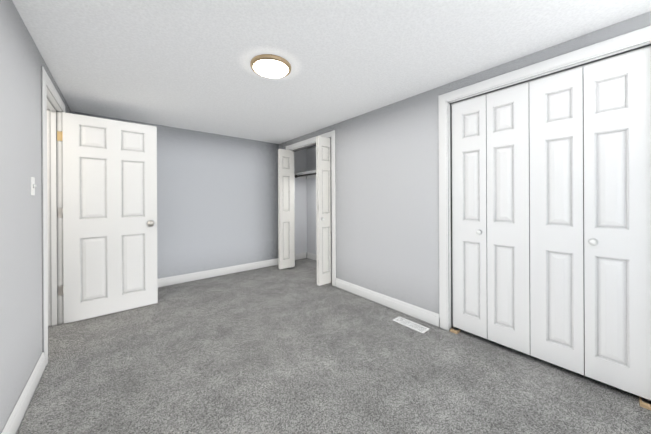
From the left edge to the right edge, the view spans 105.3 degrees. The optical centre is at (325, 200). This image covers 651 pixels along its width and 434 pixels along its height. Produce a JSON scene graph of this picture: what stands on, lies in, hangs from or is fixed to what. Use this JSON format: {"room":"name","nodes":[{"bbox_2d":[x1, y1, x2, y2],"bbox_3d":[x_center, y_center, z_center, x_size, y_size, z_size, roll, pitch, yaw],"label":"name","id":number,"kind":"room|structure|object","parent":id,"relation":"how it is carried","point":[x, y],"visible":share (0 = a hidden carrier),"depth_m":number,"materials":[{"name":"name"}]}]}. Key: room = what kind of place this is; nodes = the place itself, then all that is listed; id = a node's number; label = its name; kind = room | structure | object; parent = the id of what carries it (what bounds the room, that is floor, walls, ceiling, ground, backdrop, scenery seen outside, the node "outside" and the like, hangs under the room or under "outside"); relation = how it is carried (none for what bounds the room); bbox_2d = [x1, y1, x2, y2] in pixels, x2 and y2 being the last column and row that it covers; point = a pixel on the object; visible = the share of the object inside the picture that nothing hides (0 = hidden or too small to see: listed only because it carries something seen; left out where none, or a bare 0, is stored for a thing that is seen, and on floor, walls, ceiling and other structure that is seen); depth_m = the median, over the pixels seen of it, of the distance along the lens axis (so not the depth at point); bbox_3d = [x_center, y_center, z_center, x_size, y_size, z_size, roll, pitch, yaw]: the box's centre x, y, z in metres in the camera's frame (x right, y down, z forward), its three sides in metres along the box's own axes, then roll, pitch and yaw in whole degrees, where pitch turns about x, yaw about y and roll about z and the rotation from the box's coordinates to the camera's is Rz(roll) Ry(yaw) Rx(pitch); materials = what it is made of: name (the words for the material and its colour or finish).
{"room":"empty bedroom","nodes":[
{"label":"empty bedroom","id":0,"kind":"room"},
{"bbox_2d":[0,0,70,432],"bbox_3d":[-1.483,0.077,1.036,0.115,2.222,4.875,0,0,-40],"label":"wall","id":1,"kind":"structure","parent":0,"point":[22,61],"depth_m":1.36,"materials":[{"name":"paint"}]},
{"bbox_2d":[0,352,44,433],"bbox_3d":[-0.968,1.123,0.524,0.014,0.125,3.204,0,0,-40],"label":"baseboard","id":2,"kind":"structure","parent":1,"relation":"attached to","point":[16,417],"depth_m":1.39,"materials":[{"name":"paint"}]},
{"bbox_2d":[31,177,36,194],"bbox_3d":[-1.839,-0.090,1.570,0.021,0.115,0.070,0,0,-40],"label":"switch plate","id":3,"kind":"object","parent":1,"relation":"attached to","point":[33,185],"visible":0.98,"depth_m":1.56,"materials":[{"name":"white plastic"}]},
{"bbox_2d":[41,66,64,367],"bbox_3d":[-2.293,0.122,2.117,0.017,2.140,0.936,0,0,-40],"label":"door frame","id":4,"kind":"structure","parent":1,"relation":"attached to","point":[45,80],"depth_m":1.77,"materials":[{"name":"paint"}]},
{"bbox_2d":[46,86,63,326],"bbox_3d":[-2.344,0.157,2.075,0.119,2.070,0.796,0,0,-40],"label":"lining","id":5,"kind":"object","parent":1,"relation":"attached to","point":[54,221],"depth_m":2.36,"materials":[{"name":"paint"}]},
{"bbox_2d":[57,131,62,295],"bbox_3d":[-2.555,0.124,2.392,0.033,1.579,0.003,0,0,-40],"label":"jamb hinge leaves","id":6,"kind":"object","parent":5,"relation":"attached to","point":[59,138],"visible":1,"depth_m":2.39,"materials":[{"name":"gold metal"}]},
{"bbox_2d":[62,112,157,323],"bbox_3d":[-2.239,0.168,2.630,0.760,2.032,0.167,0,0,-40],"label":"entry door","id":7,"kind":"structure","parent":5,"relation":"attached to","point":[109,212],"depth_m":2.59,"materials":[{"name":"paint"}]},
{"bbox_2d":[71,111,278,278],"bbox_3d":[-1.877,0.077,3.802,2.810,2.222,0.115,0,0,-40],"label":"wall","id":8,"kind":"structure","parent":0,"point":[217,201],"depth_m":3.84,"materials":[{"name":"paint"}]},
{"bbox_2d":[158,258,278,287],"bbox_3d":[-1.874,1.126,3.717,2.695,0.125,0.014,0,0,-40],"label":"baseboard","id":9,"kind":"structure","parent":8,"relation":"attached to","point":[190,277],"depth_m":3.84,"materials":[{"name":"paint"}]},
{"bbox_2d":[295,252,306,260],"bbox_3d":[-0.603,1.119,4.882,0.520,0.125,0.014,0,0,-40],"label":"baseboard","id":10,"kind":"structure","parent":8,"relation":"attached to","point":[299,256],"depth_m":4.97,"materials":[{"name":"paint"}]},
{"bbox_2d":[12,0,650,148],"bbox_3d":[-0.624,-1.079,1.782,4.870,0.080,5.290,0,0,-40],"label":"ceiling","id":11,"kind":"structure","parent":0,"point":[183,64],"depth_m":1.71,"materials":[{"name":"white paint"}]},
{"bbox_2d":[250,54,290,78],"bbox_3d":[-0.419,-1.011,1.915,0.309,0.058,0.309,0,0,-40],"label":"ceiling light fixture","id":12,"kind":"object","parent":11,"relation":"attached to","point":[270,66],"visible":1,"depth_m":1.85,"materials":[{"name":"beige glass"}]},
{"bbox_2d":[17,259,650,433],"bbox_3d":[-0.612,1.213,1.784,4.870,0.060,5.290,0,0,-40],"label":"floor","id":13,"kind":"structure","parent":0,"point":[296,349],"depth_m":1.68,"materials":[{"name":"carpet"}]},
{"bbox_2d":[393,316,428,332],"bbox_3d":[0.804,1.172,2.356,0.122,0.006,0.322,0,0,-40],"label":"air vent register","id":14,"kind":"object","parent":13,"relation":"on","point":[412,325],"visible":1,"depth_m":2.34,"materials":[{"name":"white metal"}]},
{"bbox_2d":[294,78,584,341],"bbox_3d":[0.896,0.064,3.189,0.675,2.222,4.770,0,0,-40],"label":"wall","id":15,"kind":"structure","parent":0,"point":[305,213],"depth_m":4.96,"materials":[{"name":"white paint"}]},
{"bbox_2d":[294,170,315,178],"bbox_3d":[0.099,-0.493,4.251,0.309,0.093,1.888,0,0,-40],"label":"closet shelf","id":16,"kind":"object","parent":15,"relation":"attached to","point":[308,174],"visible":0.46,"depth_m":4.78,"materials":[{"name":"paint"}]},
{"bbox_2d":[307,252,316,260],"bbox_3d":[0.221,1.115,4.347,0.014,0.125,1.890,0,0,-40],"label":"baseboard","id":17,"kind":"structure","parent":15,"relation":"attached to","point":[310,256],"depth_m":4.94,"materials":[{"name":"paint"}]},
{"bbox_2d":[279,11,650,313],"bbox_3d":[0.717,0.065,2.786,0.115,2.222,4.760,0,0,-40],"label":"wall","id":18,"kind":"structure","parent":0,"point":[387,200],"depth_m":2.64,"materials":[{"name":"paint"}]},
{"bbox_2d":[278,149,294,268],"bbox_3d":[-0.672,0.135,4.246,0.283,2.019,0.064,0,0,-40],"label":"bifold closet door","id":19,"kind":"structure","parent":18,"relation":"in","point":[286,208],"depth_m":4.21,"materials":[{"name":"paint"}]},
{"bbox_2d":[289,142,315,267],"bbox_3d":[-0.231,0.145,3.928,0.119,2.070,1.168,0,0,-40],"label":"lining","id":20,"kind":"object","parent":18,"relation":"attached to","point":[314,142],"depth_m":4.40,"materials":[{"name":"paint"}]},
{"bbox_2d":[286,130,335,286],"bbox_3d":[-0.282,0.110,3.886,0.017,2.140,1.308,0,0,-40],"label":"door frame","id":21,"kind":"structure","parent":18,"relation":"attached to","point":[332,134],"depth_m":3.41,"materials":[{"name":"paint"}]},
{"bbox_2d":[316,136,331,285],"bbox_3d":[0.012,0.132,3.422,0.283,2.019,0.102,0,0,-40],"label":"bifold closet door","id":22,"kind":"structure","parent":18,"relation":"in","point":[323,212],"depth_m":3.38,"materials":[{"name":"paint"}]},
{"bbox_2d":[336,278,438,327],"bbox_3d":[0.596,1.114,2.837,0.014,0.125,1.422,0,0,-40],"label":"baseboard","id":23,"kind":"structure","parent":18,"relation":"attached to","point":[424,315],"depth_m":2.68,"materials":[{"name":"paint"}]},
{"bbox_2d":[293,44,650,327],"bbox_3d":[0.649,0.150,2.891,0.085,2.052,3.848,0,0,-40],"label":"door frame","id":24,"kind":"structure","parent":18,"relation":"attached to","point":[305,147],"depth_m":2.25,"materials":[{"name":"white wood"}]},
{"bbox_2d":[438,25,650,331],"bbox_3d":[1.458,0.103,1.790,0.017,2.140,1.296,0,0,-40],"label":"door frame","id":25,"kind":"structure","parent":18,"relation":"attached to","point":[629,39],"depth_m":2.12,"materials":[{"name":"paint"}]},
{"bbox_2d":[448,41,650,331],"bbox_3d":[1.509,0.138,1.832,0.119,2.070,1.156,0,0,-40],"label":"lining","id":26,"kind":"object","parent":18,"relation":"attached to","point":[649,42],"depth_m":2.23,"materials":[{"name":"paint"}]},
{"bbox_2d":[452,46,650,399],"bbox_3d":[1.492,0.125,1.818,0.068,2.019,1.100,0,0,-40],"label":"bifold closet doors","id":27,"kind":"structure","parent":18,"relation":"in","point":[551,238],"depth_m":1.69,"materials":[{"name":"paint"}]}
]}

